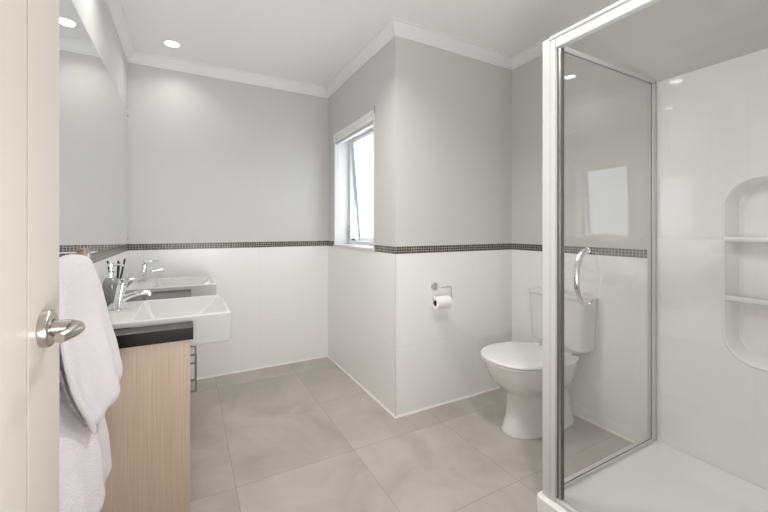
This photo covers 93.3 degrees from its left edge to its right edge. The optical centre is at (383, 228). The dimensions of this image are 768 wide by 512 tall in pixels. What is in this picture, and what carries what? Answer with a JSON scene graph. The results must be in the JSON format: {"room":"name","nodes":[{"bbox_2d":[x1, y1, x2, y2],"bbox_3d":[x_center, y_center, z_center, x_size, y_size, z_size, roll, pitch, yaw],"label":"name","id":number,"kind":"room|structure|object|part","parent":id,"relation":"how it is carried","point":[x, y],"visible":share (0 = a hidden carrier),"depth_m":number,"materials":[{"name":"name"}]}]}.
{"room":"bathroom","nodes":[
{"label":"bathroom","id":0,"kind":"room"},
{"bbox_2d":[72,0,127,284],"bbox_3d":[-1.106,-0.046,1.159,0.104,2.400,3.332,0,0,-29],"label":"wall","id":1,"kind":"structure","parent":0,"point":[95,16],"depth_m":1.90,"materials":[{"name":"grey paint"}]},
{"bbox_2d":[0,0,84,511],"bbox_3d":[-0.354,0.150,0.275,0.090,1.992,0.760,0,0,-29],"label":"door","id":2,"kind":"structure","parent":1,"relation":"in","point":[32,331],"depth_m":0.49,"materials":[{"name":"beige paint"}]},
{"bbox_3d":[-0.462,0.148,0.524,0.043,0.022,0.077,0,0,-29],"label":"lever","id":3,"kind":"part","parent":2,"relation":"part of","materials":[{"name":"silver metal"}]},
{"bbox_2d":[59,248,90,258],"bbox_3d":[-0.832,0.090,0.871,0.106,0.058,0.525,0,0,-29],"label":"towel rail","id":4,"kind":"object","parent":1,"relation":"attached to","point":[83,251],"visible":0.15,"depth_m":1.06,"materials":[{"name":"silver metal"}]},
{"bbox_3d":[-0.937,0.089,1.073,0.099,0.030,0.030,0,0,-29],"label":"rail arm","id":5,"kind":"part","parent":4,"relation":"part of","materials":[{"name":"silver metal"}]},
{"bbox_2d":[59,254,122,511],"bbox_3d":[-0.749,0.394,0.874,0.154,0.650,0.453,0,0,-29],"label":"bath towel","id":6,"kind":"object","parent":4,"relation":"hanging from","point":[90,363],"visible":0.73,"depth_m":0.88,"materials":[{"name":"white fabric"}]},
{"bbox_3d":[-0.695,0.384,0.809,0.008,0.174,0.105,0,0,-13],"label":"woven trim","id":7,"kind":"part","parent":6,"relation":"part of","materials":[{"name":"white fabric"}]},
{"bbox_2d":[59,0,127,252],"bbox_3d":[-1.269,-0.355,1.569,0.010,0.929,2.248,0,0,-29],"label":"wall mirror","id":8,"kind":"object","parent":1,"relation":"attached to","point":[93,116],"visible":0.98,"depth_m":1.51,"materials":[{"name":"white mirror"}]},
{"bbox_2d":[127,62,327,378],"bbox_3d":[-1.180,-0.046,2.955,1.488,2.400,0.104,0,0,-29],"label":"wall","id":9,"kind":"structure","parent":0,"point":[228,180],"depth_m":2.91,"materials":[{"name":"grey paint"}]},
{"bbox_2d":[328,47,395,414],"bbox_3d":[-0.175,-0.046,2.816,0.154,2.400,1.307,0,0,-29],"label":"wall","id":10,"kind":"structure","parent":0,"point":[361,283],"depth_m":2.59,"materials":[{"name":"grey paint"}]},
{"bbox_2d":[333,111,374,251],"bbox_3d":[-0.147,-0.321,2.848,0.245,0.960,0.766,0,0,-29],"label":"window","id":11,"kind":"structure","parent":10,"relation":"in","point":[353,158],"depth_m":3.12,"materials":[{"name":"white glass"}]},
{"bbox_2d":[333,106,374,219],"bbox_3d":[-0.225,-0.450,2.800,0.077,0.762,0.756,0,0,-29],"label":"roller blind","id":12,"kind":"object","parent":11,"relation":"attached to","point":[365,122],"visible":0.94,"depth_m":2.74,"materials":[{"name":"white fabric"}]},
{"bbox_3d":[-0.239,-0.723,2.798,0.010,0.018,0.714,0,0,-29],"label":"rail","id":13,"kind":"part","parent":12,"relation":"part of","materials":[{"name":"white metal"}]},
{"bbox_3d":[-0.196,0.148,2.822,0.135,0.022,0.766,0,0,-29],"label":"sill","id":14,"kind":"part","parent":11,"relation":"part of","materials":[{"name":"white metal"}]},
{"bbox_3d":[-0.114,-0.326,2.866,0.050,0.926,0.730,0,0,-29],"label":"frame","id":15,"kind":"part","parent":11,"relation":"part of","materials":[{"name":"white metal"}]},
{"bbox_3d":[-0.117,-0.326,2.935,0.097,0.863,0.534,0,0,-29],"label":"sash frame","id":16,"kind":"part","parent":11,"relation":"part of","materials":[{"name":"white metal"}]},
{"bbox_3d":[-0.117,-0.326,2.935,0.070,0.818,0.490,0,0,-29],"label":"pane","id":17,"kind":"part","parent":11,"relation":"part of","materials":[{"name":"clear glass"}]},
{"bbox_2d":[395,254,395,415],"bbox_3d":[0.071,0.656,2.208,0.006,0.996,0.006,0,0,-29],"label":"trim","id":18,"kind":"structure","parent":10,"relation":"attached to","point":[395,254],"depth_m":2.20,"materials":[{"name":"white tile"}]},
{"bbox_2d":[121,0,614,86],"bbox_3d":[0.375,-1.286,1.292,2.834,0.080,4.512,0,0,-29],"label":"ceiling","id":19,"kind":"structure","parent":0,"point":[305,41],"depth_m":2.22,"materials":[{"name":"white paint"}]},
{"bbox_2d":[162,39,181,47],"bbox_3d":[-1.432,-1.244,2.449,0.116,0.005,0.116,0,0,-29],"label":"recessed light","id":20,"kind":"object","parent":19,"relation":"in","point":[170,43],"visible":1,"depth_m":2.44,"materials":[{"name":"white plastic"}]},
{"bbox_2d":[165,41,178,46],"bbox_3d":[-1.432,-1.243,2.449,0.086,0.003,0.086,0,0,-29],"label":"diffuser","id":21,"kind":"object","parent":20,"relation":"attached to","point":[168,43],"depth_m":2.44,"materials":[{"name":"white plastic"}]},
{"bbox_2d":[190,357,632,511],"bbox_3d":[0.375,1.194,1.292,2.834,0.080,4.512,0,0,-29],"label":"floor","id":22,"kind":"structure","parent":0,"point":[303,436],"depth_m":1.89,"materials":[{"name":"beige tile"}]},
{"bbox_2d":[101,340,196,511],"bbox_3d":[-1.194,0.777,1.866,0.408,0.754,1.440,0,0,-29],"label":"vanity cabinet","id":23,"kind":"object","parent":22,"relation":"on","point":[148,425],"visible":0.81,"depth_m":1.26,"materials":[{"name":"brown wood"}]},
{"bbox_2d":[107,281,192,348],"bbox_3d":[-1.206,0.377,1.857,0.387,0.044,1.470,0,0,-29],"label":"countertop","id":24,"kind":"structure","parent":23,"relation":"on","point":[172,332],"depth_m":1.27,"materials":[{"name":"black stone"}]},
{"bbox_2d":[102,263,124,305],"bbox_3d":[-1.270,0.260,1.695,0.080,0.192,0.067,0,0,19],"label":"soap dispenser","id":25,"kind":"object","parent":24,"relation":"on","point":[109,285],"visible":0.84,"depth_m":1.68,"materials":[{"name":"glass"}]},
{"bbox_2d":[102,277,118,305],"bbox_3d":[-1.276,0.292,1.697,0.067,0.127,0.067,0,0,-29],"label":"bottle","id":26,"kind":"object","parent":25,"relation":"attached to","point":[109,285],"depth_m":1.67,"materials":[{"name":"grey glass"}]},
{"bbox_2d":[110,277,151,311],"bbox_3d":[-1.036,0.267,1.486,0.142,0.134,0.054,0,0,-29],"label":"mixer tap","id":27,"kind":"object","parent":24,"relation":"on","point":[121,296],"visible":1,"depth_m":1.46,"materials":[{"name":"silver metal"}]},
{"bbox_3d":[-1.026,0.283,1.491,0.119,0.052,0.027,0,0,-29],"label":"spout","id":28,"kind":"part","parent":27,"relation":"part of","materials":[{"name":"silver metal"}]},
{"bbox_2d":[137,260,163,282],"bbox_3d":[-1.465,0.267,2.277,0.142,0.134,0.054,0,0,-29],"label":"mixer tap","id":29,"kind":"object","parent":24,"relation":"on","point":[143,273],"visible":0.99,"depth_m":2.25,"materials":[{"name":"silver metal"}]},
{"bbox_3d":[-1.455,0.283,2.282,0.119,0.052,0.027,0,0,-29],"label":"spout","id":30,"kind":"part","parent":29,"relation":"part of","materials":[{"name":"silver metal"}]},
{"bbox_2d":[107,295,230,345],"bbox_3d":[-0.916,0.393,1.536,0.456,0.118,0.433,0,0,-29],"label":"basin","id":31,"kind":"object","parent":24,"relation":"in","point":[210,315],"visible":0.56,"depth_m":1.45,"materials":[{"name":"white ceramic"}]},
{"bbox_2d":[126,276,215,296],"bbox_3d":[-1.312,0.393,2.265,0.456,0.118,0.433,0,0,-29],"label":"basin","id":32,"kind":"object","parent":24,"relation":"in","point":[199,285],"visible":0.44,"depth_m":2.18,"materials":[{"name":"white ceramic"}]},
{"bbox_3d":[-1.343,0.309,1.814,0.056,0.092,0.056,0,0,-29],"label":"jar","id":33,"kind":"object","parent":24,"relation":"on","visible":0},
{"bbox_2d":[119,259,125,278],"bbox_3d":[-1.325,0.251,1.829,0.038,0.193,0.008,0,0,-40],"label":"stick","id":34,"kind":"object","parent":33,"relation":"in","point":[124,259],"visible":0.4,"depth_m":1.83,"materials":[{"name":"black plastic"}]},
{"bbox_3d":[-0.997,0.756,1.894,0.036,0.199,0.010,0,0,-29],"label":"bar handle","id":35,"kind":"part","parent":23,"relation":"part of","materials":[{"name":"metal"}]},
{"bbox_2d":[480,287,597,439],"bbox_3d":[0.871,0.772,2.128,0.652,0.764,0.412,0,0,-29],"label":"toilet","id":36,"kind":"object","parent":22,"relation":"on","point":[516,367],"visible":0.72,"depth_m":2.04,"materials":[{"name":"white ceramic"}]},
{"bbox_3d":[0.790,0.722,2.084,0.467,0.022,0.412,0,0,-29],"label":"lid","id":37,"kind":"part","parent":36,"relation":"part of","materials":[{"name":"white plastic"}]},
{"bbox_3d":[0.789,0.741,2.084,0.455,0.014,0.404,0,0,-29],"label":"seat","id":38,"kind":"part","parent":36,"relation":"part of","materials":[{"name":"white plastic"}]},
{"bbox_3d":[1.093,0.406,2.242,0.153,0.022,0.392,0,0,-29],"label":"cistern lid","id":39,"kind":"part","parent":36,"relation":"part of","materials":[{"name":"white ceramic"}]},
{"bbox_2d":[537,437,767,511],"bbox_3d":[1.236,1.116,1.234,0.865,0.076,1.021,0,0,-29],"label":"shower tray","id":40,"kind":"object","parent":22,"relation":"on","point":[657,477],"visible":0.81,"depth_m":1.55,"materials":[{"name":"white plastic"}]},
{"bbox_2d":[543,0,661,511],"bbox_3d":[1.220,0.160,1.213,0.888,1.836,1.006,0,0,-29],"label":"shower door frame","id":41,"kind":"structure","parent":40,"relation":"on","point":[554,48],"depth_m":1.44,"materials":[{"name":"white metal"}]},
{"bbox_3d":[0.676,0.161,1.458,0.046,1.834,0.057,0,0,-29],"label":"corner post","id":42,"kind":"part","parent":41,"relation":"part of","materials":[{"name":"white metal"}]},
{"bbox_3d":[0.709,0.176,1.304,0.075,0.214,0.026,0,0,-29],"label":"door handle","id":43,"kind":"part","parent":41,"relation":"part of","materials":[{"name":"silver metal"}]},
{"bbox_3d":[0.904,-0.733,1.022,0.037,0.050,0.971,0,0,-29],"label":"header rail","id":44,"kind":"part","parent":41,"relation":"part of","materials":[{"name":"white metal"}]},
{"bbox_3d":[1.035,-0.742,1.666,0.782,0.020,0.024,0,0,-29],"label":"header rail","id":45,"kind":"part","parent":41,"relation":"part of","materials":[{"name":"white metal"}]},
{"bbox_3d":[1.035,1.070,1.666,0.782,0.014,0.027,0,0,-29],"label":"rail","id":46,"kind":"part","parent":41,"relation":"part of","materials":[{"name":"white metal"}]},
{"bbox_2d":[384,36,511,415],"bbox_3d":[0.540,-0.046,2.547,1.146,2.400,0.154,0,0,-29],"label":"wall","id":47,"kind":"structure","parent":0,"point":[448,115],"depth_m":2.39,"materials":[{"name":"grey paint"}]},
{"bbox_2d":[431,282,451,301],"bbox_3d":[0.355,0.405,2.323,0.153,0.114,0.065,0,0,-29],"label":"toilet roll holder","id":48,"kind":"object","parent":47,"relation":"attached to","point":[434,286],"visible":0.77,"depth_m":2.33,"materials":[{"name":"silver metal"}]},
{"bbox_2d":[431,295,451,309],"bbox_3d":[0.366,0.469,2.297,0.108,0.079,0.079,0,0,-29],"label":"toilet roll","id":49,"kind":"object","parent":48,"relation":"on","point":[442,302],"visible":0.99,"depth_m":2.27,"materials":[{"name":"white paper"}]},
{"bbox_2d":[512,0,767,441],"bbox_3d":[1.494,-0.046,1.829,0.154,2.400,2.028,0,0,-29],"label":"wall","id":50,"kind":"structure","parent":0,"point":[606,111],"depth_m":2.07,"materials":[{"name":"grey paint"}]},
{"bbox_2d":[105,0,618,97],"bbox_3d":[0.028,-1.208,1.774,2.484,0.075,3.132,0,0,-29],"label":"crown molding","id":51,"kind":"structure","parent":50,"relation":"attached to","point":[394,27],"depth_m":2.54,"materials":[{"name":"white paint"}]},
{"bbox_2d":[194,355,635,442],"bbox_3d":[0.262,1.148,2.323,3.989,0.012,1.195,0,0,23],"label":"trim","id":52,"kind":"structure","parent":50,"relation":"attached to","point":[330,358],"depth_m":2.47,"materials":[{"name":"white plastic"}]},
{"bbox_3d":[0.799,-0.046,0.354,2.484,2.400,0.100,0,0,-29],"label":"wall","id":53,"kind":"structure","parent":0,"visible":0},
{"bbox_2d":[657,48,767,489],"bbox_3d":[1.297,0.168,1.238,0.862,1.818,0.976,0,0,-29],"label":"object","id":54,"kind":"structure","parent":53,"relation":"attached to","point":[712,121],"depth_m":1.65,"materials":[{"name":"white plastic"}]},
{"bbox_2d":[724,295,767,305],"bbox_3d":[1.627,0.309,1.455,0.072,0.026,0.383,0,0,-29],"label":"shelf","id":55,"kind":"object","parent":54,"relation":"attached to","point":[749,300],"depth_m":1.56,"materials":[{"name":"white plastic"}]},
{"bbox_2d":[724,237,767,242],"bbox_3d":[1.627,0.050,1.455,0.072,0.026,0.383,0,0,-29],"label":"shelf","id":56,"kind":"object","parent":54,"relation":"attached to","point":[726,239],"depth_m":1.54,"materials":[{"name":"white plastic"}]}
]}

